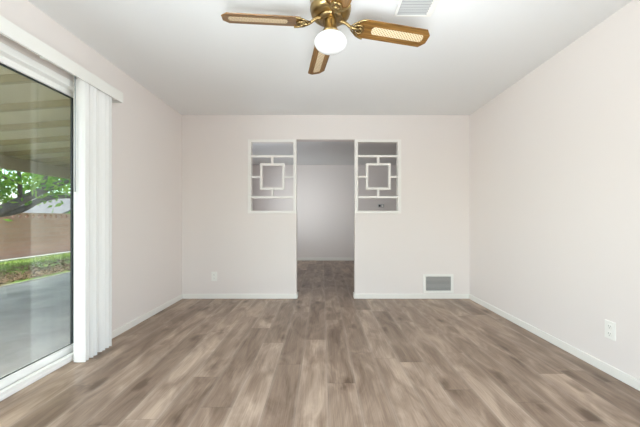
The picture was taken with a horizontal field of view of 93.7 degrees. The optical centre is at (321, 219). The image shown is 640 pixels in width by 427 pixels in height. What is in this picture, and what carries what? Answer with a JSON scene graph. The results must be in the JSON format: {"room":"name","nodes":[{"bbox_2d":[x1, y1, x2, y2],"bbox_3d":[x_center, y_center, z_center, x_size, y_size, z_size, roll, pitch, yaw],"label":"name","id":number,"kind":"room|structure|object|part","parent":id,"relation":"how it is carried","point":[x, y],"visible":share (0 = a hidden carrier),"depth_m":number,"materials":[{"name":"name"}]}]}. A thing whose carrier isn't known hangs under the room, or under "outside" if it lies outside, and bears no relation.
{"room":"empty living room","nodes":[
{"label":"empty living room","id":0,"kind":"room"},
{"bbox_2d":[0,65,69,178],"bbox_3d":[-3.895,-0.151,6.725,3.750,2.616,11.550,0,0,0],"label":"patio cover","id":1,"kind":"object","parent":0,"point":[34,117],"visible":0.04,"depth_m":4.02,"materials":[{"name":"paint"}]},
{"bbox_2d":[0,0,181,330],"bbox_3d":[-1.937,-0.163,1.165,0.150,2.440,5.870,0,0,0],"label":"wall","id":2,"kind":"structure","parent":0,"point":[146,131],"depth_m":3.00,"materials":[{"name":"white paint"}]},
{"bbox_2d":[0,42,73,400],"bbox_3d":[-1.938,0.013,1.500,0.152,2.087,1.880,0,0,0],"label":"door","id":3,"kind":"structure","parent":2,"relation":"in","point":[13,382],"depth_m":2.06,"materials":[{"name":"white plastic"}]},
{"bbox_2d":[0,15,122,361],"bbox_3d":[-1.798,-0.025,1.450,0.125,2.152,2.340,0,0,0],"label":"vertical blind","id":4,"kind":"object","parent":2,"relation":"attached to","point":[94,97],"visible":1,"depth_m":2.27,"materials":[{"name":"white plastic"}]},
{"bbox_2d":[112,294,182,338],"bbox_3d":[-1.855,1.025,3.230,0.013,0.064,1.520,0,0,0],"label":"baseboard","id":5,"kind":"structure","parent":2,"relation":"attached to","point":[120,330],"depth_m":3.11,"materials":[{"name":"white paint"}]},
{"bbox_2d":[0,261,639,426],"bbox_3d":[0.669,1.097,3.013,5.362,0.080,9.565,0,0,0],"label":"floor","id":6,"kind":"structure","parent":0,"point":[325,356],"depth_m":2.02,"materials":[{"name":"plastic"}]},
{"bbox_2d":[253,165,395,257],"bbox_3d":[0.669,-0.163,7.720,5.062,2.440,0.150,0,0,0],"label":"wall","id":7,"kind":"structure","parent":0,"point":[325,193],"depth_m":7.65,"materials":[{"name":"white paint"}]},
{"bbox_2d":[297,258,353,260],"bbox_3d":[0.669,1.020,7.638,5.062,0.075,0.013,0,0,0],"label":"baseboard","id":8,"kind":"structure","parent":7,"relation":"attached to","point":[298,259],"depth_m":7.63,"materials":[{"name":"white paint"}]},
{"bbox_2d":[182,115,469,293],"bbox_3d":[0.050,-0.163,4.045,3.824,2.440,0.110,0,0,0],"label":"wall","id":9,"kind":"structure","parent":0,"point":[249,253],"depth_m":3.99,"materials":[{"name":"white paint"}]},
{"bbox_2d":[211,272,216,280],"bbox_3d":[-1.432,0.762,3.986,0.074,0.124,0.008,0,0,0],"label":"wall outlet","id":10,"kind":"object","parent":9,"relation":"attached to","point":[213,274],"visible":1,"depth_m":3.98,"materials":[{"name":"white plastic"}]},
{"bbox_2d":[183,292,297,298],"bbox_3d":[-1.087,1.025,4.038,1.523,0.064,0.123,0,0,0],"label":"baseboard","id":11,"kind":"structure","parent":9,"relation":"attached to","point":[185,296],"depth_m":3.98,"materials":[{"name":"white paint"}]},
{"bbox_2d":[248,139,296,212],"bbox_3d":[-0.662,-0.568,4.029,0.646,0.983,0.090,0,0,0],"label":"screen","id":12,"kind":"object","parent":9,"relation":"attached to","point":[251,142],"visible":0.98,"depth_m":3.99,"materials":[{"name":"white paint"}]},
{"bbox_3d":[-0.662,-0.293,4.011,0.562,0.028,0.030,0,0,0],"label":"rail","id":13,"kind":"part","parent":12,"relation":"part of","materials":[{"name":"white wood"}]},
{"bbox_3d":[-0.662,-0.839,4.011,0.562,0.028,0.030,0,0,0],"label":"rail","id":14,"kind":"part","parent":12,"relation":"part of","materials":[{"name":"white wood"}]},
{"bbox_2d":[354,139,400,212],"bbox_3d":[0.744,-0.568,4.029,0.616,0.983,0.090,0,0,0],"label":"screen","id":15,"kind":"object","parent":9,"relation":"attached to","point":[397,142],"visible":0.99,"depth_m":3.99,"materials":[{"name":"white paint"}]},
{"bbox_3d":[0.744,-0.293,4.011,0.532,0.028,0.030,0,0,0],"label":"rail","id":16,"kind":"part","parent":15,"relation":"part of","materials":[{"name":"white wood"}]},
{"bbox_3d":[0.744,-0.839,4.011,0.532,0.028,0.030,0,0,0],"label":"rail","id":17,"kind":"part","parent":15,"relation":"part of","materials":[{"name":"white wood"}]},
{"bbox_2d":[353,292,468,298],"bbox_3d":[1.186,1.025,4.038,1.526,0.064,0.123,0,0,0],"label":"baseboard","id":18,"kind":"structure","parent":9,"relation":"attached to","point":[355,296],"depth_m":3.98,"materials":[{"name":"white paint"}]},
{"bbox_2d":[423,274,453,292],"bbox_3d":[1.546,0.858,3.984,0.400,0.255,0.012,0,0,0],"label":"air vent","id":19,"kind":"object","parent":9,"relation":"in","point":[432,283],"visible":1,"depth_m":3.98,"materials":[{"name":"white plastic"}]},
{"bbox_2d":[28,0,631,164],"bbox_3d":[0.669,-1.433,3.013,5.362,0.100,9.565,0,0,0],"label":"ceiling","id":20,"kind":"structure","parent":0,"point":[197,62],"depth_m":2.49,"materials":[{"name":"white paint"}]},
{"bbox_2d":[221,0,429,74],"bbox_3d":[0.050,-1.181,1.756,0.912,0.402,0.910,0,0,36],"label":"ceiling fan","id":21,"kind":"object","parent":20,"relation":"hanging from","point":[329,14],"visible":1,"depth_m":1.74,"materials":[{"name":"brown wood"}]},
{"bbox_3d":[-0.329,-1.125,1.693,0.455,0.006,0.132,-3,14,-9],"label":"blade","id":22,"kind":"part","parent":21,"relation":"part of","materials":[{"name":"brown wood"}]},
{"bbox_3d":[-0.013,-1.143,2.135,0.132,0.006,0.455,-13,2,-9],"label":"blade","id":23,"kind":"part","parent":21,"relation":"part of","materials":[{"name":"brown wood"}]},
{"bbox_2d":[319,10,341,25],"bbox_3d":[0.050,-1.172,1.756,0.140,0.022,0.140,0,0,0],"label":"light fixture","id":24,"kind":"object","parent":21,"relation":"attached to","point":[324,15],"depth_m":1.72,"materials":[{"name":"gold metal"}]},
{"bbox_3d":[0.050,-1.034,1.756,0.189,0.107,0.189,0,0,0],"label":"glass globe","id":25,"kind":"part","parent":21,"relation":"part of","materials":[{"name":"white glass"}]},
{"bbox_3d":[0.113,-1.125,1.377,0.132,0.006,0.455,13,1,-10],"label":"blade","id":26,"kind":"part","parent":21,"relation":"part of","materials":[{"name":"brown wood"}]},
{"bbox_3d":[0.428,-1.125,1.819,0.455,0.006,0.132,3,-14,-9],"label":"blade","id":27,"kind":"part","parent":21,"relation":"part of","materials":[{"name":"brown wood"}]},
{"bbox_2d":[394,0,438,16],"bbox_3d":[0.613,-1.376,1.885,0.252,0.014,0.300,0,0,0],"label":"ceiling vent","id":28,"kind":"object","parent":20,"relation":"in","point":[405,8],"visible":1,"depth_m":1.96,"materials":[{"name":"white plastic"}]},
{"bbox_2d":[470,0,639,379],"bbox_3d":[2.037,-0.163,1.165,0.150,2.440,5.869,0,0,0],"label":"wall","id":29,"kind":"structure","parent":0,"point":[555,155],"depth_m":2.37,"materials":[{"name":"white paint"}]},
{"bbox_2d":[469,294,639,390],"bbox_3d":[1.956,1.025,1.185,0.013,0.064,5.610,0,0,0],"label":"baseboard","id":30,"kind":"structure","parent":29,"relation":"attached to","point":[618,374],"depth_m":2.36,"materials":[{"name":"white paint"}]},
{"bbox_2d":[605,319,615,340],"bbox_3d":[1.958,0.755,2.040,0.008,0.124,0.075,0,0,0],"label":"wall outlet","id":31,"kind":"object","parent":29,"relation":"attached to","point":[610,327],"visible":1,"depth_m":2.03,"materials":[{"name":"white plastic"}]},
{"label":"outside","id":32,"kind":"structure","parent":0,"visible":0},
{"bbox_2d":[0,273,69,377],"bbox_3d":[-3.716,1.217,7.000,3.408,0.120,30.000,0,0,0],"label":"floor","id":33,"kind":"structure","parent":32,"point":[34,315],"depth_m":3.39,"materials":[{"name":"concrete"}]},
{"bbox_2d":[0,272,69,287],"bbox_3d":[-5.460,1.211,7.000,0.080,0.132,30.000,0,0,0],"label":"edging","id":34,"kind":"object","parent":33,"relation":"attached to","point":[66,272],"depth_m":5.63,"materials":[{"name":"concrete"}]},
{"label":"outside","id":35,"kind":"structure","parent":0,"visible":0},
{"bbox_2d":[0,253,69,285],"bbox_3d":[-15.750,1.310,16.000,20.500,0.295,48.000,0,0,0],"label":"lawn","id":36,"kind":"structure","parent":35,"point":[67,261],"depth_m":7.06,"materials":[{"name":"green plant"}]},
{"bbox_2d":[0,213,69,259],"bbox_3d":[-9.000,0.582,11.000,0.180,1.550,36.000,0,0,0],"label":"wall","id":37,"kind":"structure","parent":36,"relation":"on","point":[38,233],"depth_m":9.30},
{"bbox_2d":[0,251,69,261],"bbox_3d":[-8.770,1.190,11.000,0.300,0.135,38.000,0,0,0],"label":"edging","id":38,"kind":"object","parent":36,"relation":"on","point":[65,252],"depth_m":9.00,"materials":[{"name":"concrete"}]},
{"bbox_2d":[0,168,69,220],"bbox_3d":[-7.256,-1.232,7.409,3.372,4.915,9.995,0,0,0],"label":"tree","id":39,"kind":"object","parent":36,"relation":"on","point":[9,206],"visible":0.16,"depth_m":7.59,"materials":[{"name":"green plant"}]},
{"bbox_2d":[0,258,69,283],"bbox_3d":[-7.055,1.133,7.756,2.977,0.032,8.581,0,0,0],"label":"leaf litter","id":40,"kind":"object","parent":36,"relation":"on","point":[3,277],"visible":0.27,"depth_m":6.49,"materials":[{"name":"brown plant"}]},
{"bbox_2d":[18,193,69,215],"bbox_3d":[-15.500,-0.168,18.750,3.800,3.050,6.500,0,0,0],"label":"shed","id":41,"kind":"object","parent":36,"relation":"on","point":[64,208],"visible":0.12,"depth_m":16.55,"materials":[{"name":"white"}]}
]}

